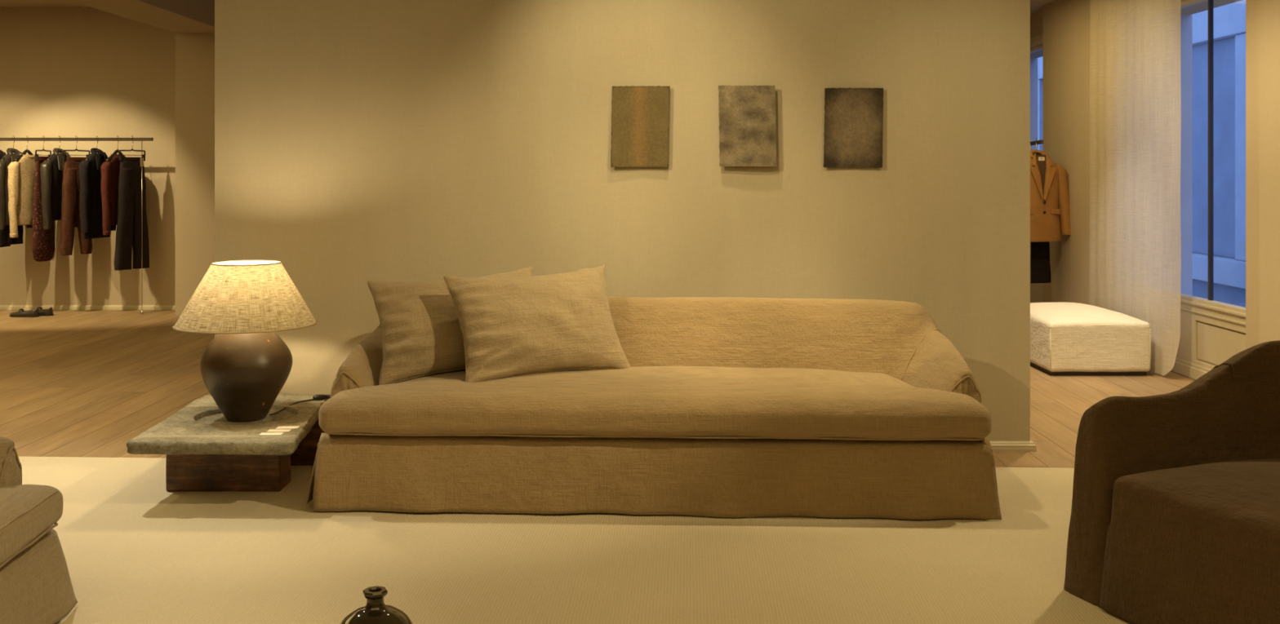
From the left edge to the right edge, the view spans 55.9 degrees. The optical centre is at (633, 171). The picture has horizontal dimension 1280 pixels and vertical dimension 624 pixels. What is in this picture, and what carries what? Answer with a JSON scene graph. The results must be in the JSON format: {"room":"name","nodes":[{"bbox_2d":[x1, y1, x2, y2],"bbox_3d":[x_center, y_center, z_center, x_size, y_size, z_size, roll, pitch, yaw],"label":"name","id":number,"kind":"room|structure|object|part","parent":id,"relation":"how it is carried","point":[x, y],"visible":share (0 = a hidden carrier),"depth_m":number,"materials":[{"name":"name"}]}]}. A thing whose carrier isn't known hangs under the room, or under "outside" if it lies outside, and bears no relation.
{"room":"clothing store","nodes":[
{"label":"clothing store","id":0,"kind":"room"},
{"bbox_2d":[0,0,87,6],"bbox_3d":[-2.195,-1.600,4.650,12.010,0.150,14.900,0,0,0],"label":"ceiling","id":1,"kind":"structure","parent":0,"point":[2,2],"depth_m":10.94,"materials":[{"name":"paint"}]},
{"bbox_2d":[0,6,175,305],"bbox_3d":[-3.500,-0.075,11.250,9.000,2.900,0.200,0,0,0],"label":"wall","id":2,"kind":"structure","parent":0,"point":[66,72],"depth_m":11.15,"materials":[{"name":"paint"}]},
{"bbox_2d":[0,305,175,310],"bbox_3d":[-6.040,1.254,11.139,3.920,0.042,0.022,0,0,0],"label":"baseboard","id":3,"kind":"structure","parent":2,"relation":"attached to","point":[2,307],"depth_m":11.13,"materials":[{"name":"paint"}]},
{"bbox_2d":[68,0,214,32],"bbox_3d":[-3.830,-1.383,5.775,0.500,0.285,10.750,0,0,0],"label":"ceiling","id":4,"kind":"structure","parent":2,"relation":"attached to","point":[172,15],"depth_m":9.64,"materials":[{"name":"paint"}]},
{"bbox_2d":[175,32,214,315],"bbox_3d":[-3.830,0.018,10.950,0.500,2.515,0.400,0,0,0],"label":"wall pillar","id":5,"kind":"structure","parent":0,"point":[194,51],"depth_m":10.75,"materials":[{"name":"paint"}]},
{"bbox_2d":[0,310,1195,468],"bbox_3d":[-2.270,1.325,4.650,11.460,0.100,14.500,0,0,0],"label":"floor","id":6,"kind":"structure","parent":0,"point":[86,384],"depth_m":7.20,"materials":[{"name":"brown wood"}]},
{"bbox_2d":[9,307,39,317],"bbox_3d":[-5.360,1.232,10.620,0.275,0.085,0.117,0,0,10],"label":"loafer","id":7,"kind":"object","parent":6,"relation":"on","point":[32,313],"visible":1,"depth_m":10.57,"materials":[{"name":"black leather"}]},
{"bbox_2d":[35,306,53,316],"bbox_3d":[-5.270,1.232,10.740,0.275,0.085,0.117,0,0,28],"label":"loafer","id":8,"kind":"object","parent":6,"relation":"on","point":[49,312],"visible":0.64,"depth_m":10.67,"materials":[{"name":"black leather"}]},
{"bbox_2d":[0,137,153,314],"bbox_3d":[-5.750,0.484,10.800,2.900,1.582,0.024,0,0,0],"label":"rail","id":9,"kind":"object","parent":6,"relation":"on","point":[1,139],"visible":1,"depth_m":10.79,"materials":[{"name":"brown metal"}]},
{"bbox_2d":[0,135,17,159],"bbox_3d":[-5.548,-0.198,10.800,0.044,0.251,0.321,0,0,10],"label":"clothes hanger","id":10,"kind":"object","parent":9,"relation":"hanging from","point":[13,150],"visible":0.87,"depth_m":10.79,"materials":[{"name":"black metal"}]},
{"bbox_3d":[-5.548,-0.137,10.800,0.044,0.128,0.321,0,0,10],"label":"hanger arm","id":11,"kind":"part","parent":10,"relation":"part of","materials":[{"name":"black wood"}]},
{"bbox_2d":[0,147,32,230],"bbox_3d":[-5.529,0.148,10.797,0.146,0.724,0.460,0,0,10],"label":"leather jacket","id":12,"kind":"object","parent":10,"relation":"hanging from","point":[10,157],"visible":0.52,"depth_m":10.65,"materials":[{"name":"black leather"}]},
{"bbox_2d":[0,225,23,245],"bbox_3d":[-5.573,0.477,10.800,0.091,0.345,0.301,0,0,8],"label":"trousers","id":13,"kind":"object","parent":12,"relation":"hanging from","point":[5,239],"visible":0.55,"depth_m":10.72,"materials":[{"name":"fabric"}]},
{"bbox_3d":[-5.583,0.524,10.730,0.091,0.251,0.159,0,0,8],"label":"leg","id":14,"kind":"part","parent":13,"relation":"part of","materials":[{"name":"fabric"}]},
{"bbox_3d":[-5.565,0.524,10.871,0.086,0.251,0.158,0,0,8],"label":"leg","id":15,"kind":"part","parent":13,"relation":"part of","materials":[{"name":"fabric"}]},
{"bbox_2d":[13,135,33,162],"bbox_3d":[-5.425,-0.198,10.800,0.044,0.251,0.321,0,0,11],"label":"clothes hanger","id":16,"kind":"object","parent":9,"relation":"hanging from","point":[17,159],"visible":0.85,"depth_m":10.75,"materials":[{"name":"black metal"}]},
{"bbox_2d":[7,154,35,238],"bbox_3d":[-5.426,0.209,10.800,0.118,0.739,0.472,0,0,11],"label":"sweater","id":17,"kind":"object","parent":16,"relation":"hanging from","point":[21,174],"visible":0.7,"depth_m":10.68,"materials":[{"name":"beige fabric"}]},
{"bbox_3d":[-5.425,-0.137,10.800,0.044,0.128,0.321,0,0,11],"label":"hanger arm","id":18,"kind":"part","parent":16,"relation":"part of","materials":[{"name":"black wood"}]},
{"bbox_2d":[35,135,51,160],"bbox_3d":[-5.280,-0.211,10.800,0.026,0.225,0.285,0,0,0],"label":"clothes hanger","id":19,"kind":"object","parent":9,"relation":"hanging from","point":[43,149],"visible":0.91,"depth_m":10.78,"materials":[{"name":"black metal"}]},
{"bbox_2d":[31,155,55,262],"bbox_3d":[-5.279,0.330,10.800,0.119,0.937,0.332,0,0,0],"label":"skirt","id":20,"kind":"object","parent":19,"relation":"hanging from","point":[43,247],"visible":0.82,"depth_m":10.68,"materials":[{"name":"red fabric"}]},
{"bbox_2d":[46,135,64,159],"bbox_3d":[-5.135,-0.198,10.800,0.044,0.251,0.321,0,0,11],"label":"clothes hanger","id":21,"kind":"object","parent":9,"relation":"hanging from","point":[58,150],"visible":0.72,"depth_m":10.78,"materials":[{"name":"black metal"}]},
{"bbox_3d":[-5.135,-0.137,10.800,0.044,0.128,0.321,0,0,11],"label":"hanger arm","id":22,"kind":"part","parent":21,"relation":"part of","materials":[{"name":"black wood"}]},
{"bbox_2d":[40,147,77,229],"bbox_3d":[-5.117,0.145,10.796,0.149,0.720,0.470,0,0,11],"label":"jacket","id":23,"kind":"object","parent":21,"relation":"hanging from","point":[51,171],"visible":0.66,"depth_m":10.66,"materials":[{"name":"black fabric"}]},
{"bbox_2d":[62,135,90,160],"bbox_3d":[-4.985,-0.211,10.800,0.026,0.224,0.285,0,0,28],"label":"clothes hanger","id":24,"kind":"object","parent":9,"relation":"hanging from","point":[64,156],"visible":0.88,"depth_m":10.78,"materials":[{"name":"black metal"}]},
{"bbox_2d":[59,156,92,255],"bbox_3d":[-4.985,0.304,10.801,0.104,0.872,0.314,0,0,25],"label":"trousers","id":25,"kind":"object","parent":24,"relation":"hanging from","point":[70,205],"visible":0.74,"depth_m":10.71,"materials":[{"name":"brown fabric"}]},
{"bbox_3d":[-5.021,0.354,10.734,0.096,0.772,0.164,0,0,28],"label":"leg","id":26,"kind":"part","parent":25,"relation":"part of","materials":[{"name":"brown fabric"}]},
{"bbox_3d":[-4.951,0.354,10.866,0.098,0.772,0.167,0,0,28],"label":"leg","id":27,"kind":"part","parent":25,"relation":"part of","materials":[{"name":"brown fabric"}]},
{"bbox_2d":[84,135,101,159],"bbox_3d":[-4.800,-0.198,10.800,0.044,0.251,0.321,0,0,10],"label":"clothes hanger","id":28,"kind":"object","parent":9,"relation":"hanging from","point":[97,151],"visible":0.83,"depth_m":10.78,"materials":[{"name":"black metal"}]},
{"bbox_3d":[-4.800,-0.137,10.800,0.044,0.128,0.321,0,0,10],"label":"hanger arm","id":29,"kind":"part","parent":28,"relation":"part of","materials":[{"name":"black wood"}]},
{"bbox_2d":[79,147,115,239],"bbox_3d":[-4.781,0.188,10.797,0.147,0.804,0.471,0,0,10],"label":"blazer","id":30,"kind":"object","parent":28,"relation":"hanging from","point":[90,171],"visible":0.7,"depth_m":10.67,"materials":[{"name":"fabric"}]},
{"bbox_2d":[105,135,123,161],"bbox_3d":[-4.615,-0.198,10.800,0.044,0.251,0.321,0,0,11],"label":"clothes hanger","id":31,"kind":"object","parent":9,"relation":"hanging from","point":[109,158],"visible":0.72,"depth_m":10.72,"materials":[{"name":"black metal"}]},
{"bbox_2d":[100,154,124,235],"bbox_3d":[-4.617,0.200,10.799,0.119,0.719,0.450,0,0,11],"label":"sweater","id":32,"kind":"object","parent":31,"relation":"hanging from","point":[110,170],"visible":0.53,"depth_m":10.62,"materials":[{"name":"red fabric"}]},
{"bbox_3d":[-4.615,-0.137,10.800,0.044,0.128,0.321,0,0,11],"label":"hanger arm","id":33,"kind":"part","parent":31,"relation":"part of","materials":[{"name":"black wood"}]},
{"bbox_2d":[118,135,145,160],"bbox_3d":[-4.485,-0.211,10.800,0.026,0.224,0.285,0,0,28],"label":"clothes hanger","id":34,"kind":"object","parent":9,"relation":"hanging from","point":[131,149],"visible":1,"depth_m":10.80,"materials":[{"name":"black metal"}]},
{"bbox_2d":[114,156,149,271],"bbox_3d":[-4.484,0.369,10.799,0.093,1.002,0.362,0,0,28],"label":"trousers","id":35,"kind":"object","parent":34,"relation":"hanging from","point":[132,231],"visible":1,"depth_m":10.75,"materials":[{"name":"grey fabric"}]},
{"bbox_3d":[-4.525,0.419,10.723,0.086,0.902,0.190,0,0,28],"label":"leg","id":36,"kind":"part","parent":35,"relation":"part of","materials":[{"name":"grey fabric"}]},
{"bbox_3d":[-4.444,0.419,10.876,0.093,0.902,0.188,0,0,28],"label":"leg","id":37,"kind":"part","parent":35,"relation":"part of","materials":[{"name":"grey fabric"}]},
{"bbox_2d":[18,457,1132,623],"bbox_3d":[-0.250,1.270,1.948,6.300,0.008,6.600,0,0,3],"label":"area rug","id":38,"kind":"object","parent":6,"relation":"on","point":[135,551],"visible":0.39,"depth_m":3.93,"materials":[{"name":"beige carpet"}]},
{"bbox_2d":[0,436,77,623],"bbox_3d":[-2.057,0.903,2.950,1.017,0.718,1.101,0,0,-5],"label":"armchair","id":39,"kind":"object","parent":38,"relation":"on","point":[36,588],"visible":1,"depth_m":3.29,"materials":[{"name":"beige fabric"}]},
{"bbox_2d":[0,484,62,565],"bbox_3d":[-1.948,0.927,2.973,0.727,0.170,0.927,0,0,-5],"label":"seat cushion","id":40,"kind":"object","parent":39,"relation":"on","point":[28,513],"depth_m":3.24,"materials":[{"name":"beige fabric"}]},
{"bbox_2d":[126,393,330,492],"bbox_3d":[-1.604,1.135,4.980,0.680,0.263,1.021,0,0,0],"label":"side table","id":41,"kind":"object","parent":38,"relation":"on","point":[206,451],"visible":0.78,"depth_m":4.77,"materials":[{"name":"grey stone"}]},
{"bbox_2d":[172,260,330,422],"bbox_3d":[-1.587,0.698,5.038,0.595,0.646,0.665,0,0,0],"label":"table lamp","id":42,"kind":"object","parent":41,"relation":"on","point":[246,366],"visible":1,"depth_m":4.85,"materials":[{"name":"beige fabric"}]},
{"bbox_3d":[-1.600,0.504,4.990,0.566,0.256,0.566,0,0,0],"label":"lamp shade","id":43,"kind":"part","parent":42,"relation":"part of","materials":[{"name":"fabric"}]},
{"bbox_2d":[200,332,292,422],"bbox_3d":[-1.599,0.815,4.989,0.362,0.412,0.362,0,0,0],"label":"lamp base","id":44,"kind":"object","parent":42,"relation":"attached to","point":[244,375],"depth_m":4.87,"materials":[{"name":"brown ceramic"}]},
{"bbox_3d":[-1.426,1.008,5.221,0.064,0.024,0.402,0,0,34],"label":"power cord","id":45,"kind":"part","parent":42,"relation":"part of","materials":[{"name":"black plastic"}]},
{"bbox_2d":[312,395,328,400],"bbox_3d":[-1.374,0.993,5.311,0.070,0.024,0.024,0,0,-28],"label":"switch","id":46,"kind":"object","parent":42,"relation":"attached to","point":[315,397],"depth_m":5.30,"materials":[{"name":"black plastic"}]},
{"bbox_2d":[258,432,284,435],"bbox_3d":[-1.385,1.004,4.615,0.084,0.002,0.044,0,0,-1],"label":"price card","id":47,"kind":"object","parent":41,"relation":"on","point":[261,433],"visible":1,"depth_m":4.62,"materials":[{"name":"white paper"}]},
{"bbox_2d":[266,429,291,432],"bbox_3d":[-1.372,1.004,4.672,0.084,0.002,0.044,0,0,-1],"label":"price card","id":48,"kind":"object","parent":41,"relation":"on","point":[269,430],"visible":1,"depth_m":4.67,"materials":[{"name":"beige paper"}]},
{"bbox_2d":[275,426,300,429],"bbox_3d":[-1.354,1.004,4.729,0.084,0.002,0.044,0,0,-1],"label":"price card","id":49,"kind":"object","parent":41,"relation":"on","point":[277,428],"visible":1,"depth_m":4.72,"materials":[{"name":"beige paper"}]},
{"bbox_2d":[339,586,413,623],"bbox_3d":[-0.628,1.142,2.935,0.202,0.250,0.202,0,0,0],"label":"vase","id":50,"kind":"object","parent":38,"relation":"on","point":[375,611],"visible":1,"depth_m":2.91,"materials":[{"name":"black ceramic"}]},
{"bbox_2d":[306,296,1001,519],"bbox_3d":[0.080,0.903,4.905,2.599,0.720,1.000,0,0,2],"label":"sofa","id":51,"kind":"object","parent":38,"relation":"on","point":[724,407],"visible":0.91,"depth_m":4.46,"materials":[{"name":"fabric"}]},
{"bbox_2d":[367,266,533,385],"bbox_3d":[-0.716,0.628,4.967,0.724,0.446,0.260,0,0,-19],"label":"throw pillow","id":52,"kind":"object","parent":51,"relation":"on","point":[422,335],"visible":0.53,"depth_m":4.84,"materials":[{"name":"beige fabric"}]},
{"bbox_2d":[443,264,630,382],"bbox_3d":[-0.384,0.616,4.875,0.716,0.443,0.284,0,0,-27],"label":"throw pillow","id":53,"kind":"object","parent":51,"relation":"on","point":[510,326],"visible":0.94,"depth_m":4.79,"materials":[{"name":"beige fabric"}]},
{"bbox_2d":[319,366,991,440],"bbox_3d":[0.080,0.891,4.778,2.488,0.193,0.729,0,0,2],"label":"seat cushion","id":54,"kind":"object","parent":51,"relation":"on","point":[633,403],"depth_m":4.46,"materials":[{"name":"fabric"}]},
{"bbox_2d":[1063,340,1279,623],"bbox_3d":[1.900,0.893,3.364,0.960,0.756,1.036,0,0,-22],"label":"armchair","id":55,"kind":"object","parent":38,"relation":"on","point":[1175,518],"visible":1,"depth_m":3.44,"materials":[{"name":"brown fabric"}]},
{"bbox_2d":[1105,458,1279,623],"bbox_3d":[1.789,1.052,3.318,0.710,0.419,0.623,0,0,-22],"label":"seat cushion","id":56,"kind":"object","parent":55,"relation":"on","point":[1189,541],"depth_m":3.24,"materials":[{"name":"brown fabric"}]},
{"bbox_2d":[1030,139,1043,302],"bbox_3d":[3.147,0.515,9.531,0.081,1.519,0.662,0,0,11],"label":"rail","id":57,"kind":"object","parent":6,"relation":"on","point":[1040,142],"visible":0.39,"depth_m":9.40,"materials":[{"name":"brown metal"}]},
{"bbox_3d":[3.093,0.531,9.400,0.005,1.488,0.005,0,0,22],"label":"rail post","id":58,"kind":"part","parent":57,"relation":"part of","materials":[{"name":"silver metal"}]},
{"bbox_2d":[1032,137,1041,155],"bbox_3d":[3.110,-0.143,9.300,0.321,0.236,0.044,0,0,-12],"label":"clothes hanger","id":59,"kind":"object","parent":57,"relation":"hanging from","point":[1036,153],"visible":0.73,"depth_m":9.29,"materials":[{"name":"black metal"}]},
{"bbox_2d":[1030,149,1071,242],"bbox_3d":[3.111,0.181,9.293,0.544,0.707,0.193,0,0,-12],"label":"blazer","id":60,"kind":"object","parent":59,"relation":"hanging from","point":[1050,211],"visible":0.66,"depth_m":9.23,"materials":[{"name":"beige fabric"}]},
{"bbox_2d":[1030,302,1151,376],"bbox_3d":[2.910,1.081,8.030,0.641,0.388,1.044,0,0,0],"label":"ottoman","id":61,"kind":"object","parent":6,"relation":"on","point":[1067,339],"visible":0.77,"depth_m":7.51,"materials":[{"name":"beige fabric"}]},
{"bbox_2d":[214,0,1030,441],"bbox_3d":[-0.050,-0.125,5.635,3.730,2.800,0.230,0,0,0],"label":"wall","id":62,"kind":"structure","parent":0,"point":[357,142],"depth_m":5.52,"materials":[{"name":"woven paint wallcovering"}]},
{"bbox_2d":[610,85,670,167],"bbox_3d":[0.032,-0.206,5.507,0.270,0.372,0.026,0,0,0],"label":"painting","id":63,"kind":"object","parent":62,"relation":"attached to","point":[640,114],"visible":1,"depth_m":5.50,"materials":[{"name":"paint"}]},
{"bbox_2d":[718,84,776,166],"bbox_3d":[0.518,-0.209,5.501,0.265,0.370,0.038,0,0,0],"label":"painting","id":64,"kind":"object","parent":62,"relation":"attached to","point":[747,113],"visible":1,"depth_m":5.49,"materials":[{"name":"grey paint"}]},
{"bbox_2d":[823,87,883,168],"bbox_3d":[1.004,-0.201,5.509,0.274,0.366,0.022,0,0,0],"label":"painting","id":65,"kind":"object","parent":62,"relation":"attached to","point":[853,134],"visible":1,"depth_m":5.50,"materials":[{"name":"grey paint"}]},
{"bbox_2d":[989,440,1036,451],"bbox_3d":[-0.050,1.254,5.624,3.774,0.042,0.252,0,0,0],"label":"baseboard","id":66,"kind":"structure","parent":62,"relation":"attached to","point":[996,446],"depth_m":5.50,"materials":[{"name":"paint"}]},
{"bbox_2d":[1030,0,1279,366],"bbox_3d":[3.585,-0.075,4.650,0.450,2.900,14.500,0,0,0],"label":"wall","id":67,"kind":"structure","parent":0,"point":[1064,25],"depth_m":8.02,"materials":[{"name":"paint"}]},
{"bbox_2d":[1030,34,1043,302],"bbox_3d":[3.623,0.107,10.650,0.395,2.535,1.502,0,0,0],"label":"window","id":68,"kind":"structure","parent":67,"relation":"in","point":[1036,42],"depth_m":11.40,"materials":[{"name":"paint"}]},
{"bbox_3d":[3.449,-1.145,10.650,0.022,0.030,1.500,0,0,0],"label":"head moulding","id":69,"kind":"part","parent":68,"relation":"part of","materials":[{"name":"paint"}]},
{"bbox_3d":[3.442,-1.103,10.650,0.035,0.055,1.500,0,0,0],"label":"head moulding","id":70,"kind":"part","parent":68,"relation":"part of","materials":[{"name":"paint"}]},
{"bbox_3d":[3.479,-1.060,10.650,0.062,0.030,1.500,0,0,0],"label":"frame","id":71,"kind":"part","parent":68,"relation":"part of","materials":[{"name":"paint"}]},
{"bbox_3d":[3.457,1.032,10.270,0.006,0.225,0.540,0,0,0],"label":"apron panel","id":72,"kind":"part","parent":68,"relation":"part of","materials":[{"name":"paint"}]},
{"bbox_2d":[1030,0,1055,15],"bbox_3d":[2.230,-1.445,8.825,2.460,0.160,6.150,0,0,0],"label":"trim","id":73,"kind":"structure","parent":67,"relation":"attached to","point":[1036,6],"depth_m":9.88,"materials":[{"name":"paint"}]},
{"bbox_2d":[1088,0,1181,376],"bbox_3d":[3.289,-0.050,8.020,0.052,2.626,1.440,0,0,-1],"label":"curtain","id":74,"kind":"object","parent":73,"relation":"hanging from","point":[1135,261],"visible":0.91,"depth_m":7.85,"materials":[{"name":"fabric"}]},
{"bbox_2d":[1170,0,1245,380],"bbox_3d":[3.623,0.107,7.435,0.395,2.535,1.632,0,0,0],"label":"window","id":75,"kind":"structure","parent":67,"relation":"in","point":[1209,344],"depth_m":7.42,"materials":[{"name":"paint"}]},
{"bbox_3d":[3.479,-1.060,7.435,0.062,0.030,1.630,0,0,0],"label":"frame","id":76,"kind":"part","parent":75,"relation":"part of","materials":[{"name":"paint"}]},
{"bbox_3d":[3.453,1.167,7.055,0.014,0.025,0.690,0,0,0],"label":"apron rail","id":77,"kind":"part","parent":75,"relation":"part of","materials":[{"name":"paint"}]},
{"bbox_3d":[3.448,0.857,7.435,0.024,0.016,1.630,0,0,0],"label":"sill moulding","id":78,"kind":"part","parent":75,"relation":"part of","materials":[{"name":"paint"}]},
{"bbox_3d":[3.452,0.833,7.435,0.016,0.032,1.630,0,0,0],"label":"sill moulding","id":79,"kind":"part","parent":75,"relation":"part of","materials":[{"name":"paint"}]},
{"bbox_3d":[3.445,0.808,7.435,0.030,0.018,1.630,0,0,0],"label":"sill moulding","id":80,"kind":"part","parent":75,"relation":"part of","materials":[{"name":"paint"}]},
{"bbox_3d":[3.479,0.791,7.435,0.062,0.028,1.630,0,0,0],"label":"frame","id":81,"kind":"part","parent":75,"relation":"part of","materials":[{"name":"paint"}]},
{"bbox_3d":[3.453,0.887,7.055,0.014,0.045,0.690,0,0,0],"label":"apron rail","id":82,"kind":"part","parent":75,"relation":"part of","materials":[{"name":"paint"}]},
{"bbox_3d":[3.457,1.032,7.055,0.006,0.225,0.670,0,0,0],"label":"apron panel","id":83,"kind":"part","parent":75,"relation":"part of","materials":[{"name":"paint"}]},
{"bbox_3d":[-5.700,-0.198,10.800,0.044,0.251,0.321,0,0,10],"label":"clothes hanger","id":84,"kind":"object","parent":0,"visible":0},
{"bbox_2d":[0,149,10,247],"bbox_3d":[-5.682,0.230,10.796,0.150,0.890,0.460,0,0,10],"label":"coat","id":85,"kind":"object","parent":84,"relation":"hanging from","point":[2,153],"visible":0.09,"depth_m":10.83,"materials":[{"name":"black fabric"}]},
{"label":"outside","id":86,"kind":"structure","parent":0,"visible":0},
{"bbox_3d":[7.930,1.950,14.000,8.140,0.150,24.000,0,0,0],"label":"ground","id":87,"kind":"structure","parent":86,"visible":0},
{"bbox_2d":[1037,0,1245,307],"bbox_3d":[6.430,-0.225,15.000,0.940,4.200,22.000,0,0,0],"label":"neighbouring building","id":88,"kind":"structure","parent":87,"relation":"on","point":[1228,20],"depth_m":12.46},
{"bbox_3d":[6.500,-0.245,19.050,0.800,2.260,13.900,0,0,0],"label":"recess panel","id":89,"kind":"part","parent":88,"relation":"part of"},
{"bbox_3d":[3.105,-0.116,9.459,0.285,0.290,0.042,0,0,-12],"label":"clothes hanger","id":90,"kind":"object","parent":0,"visible":0},
{"bbox_2d":[1031,241,1051,283],"bbox_3d":[3.106,0.432,9.461,0.360,0.875,0.118,0,0,-12],"label":"skirt","id":91,"kind":"object","parent":90,"relation":"hanging from","point":[1040,251],"visible":0.16,"depth_m":9.43,"materials":[{"name":"black fabric"}]}
]}

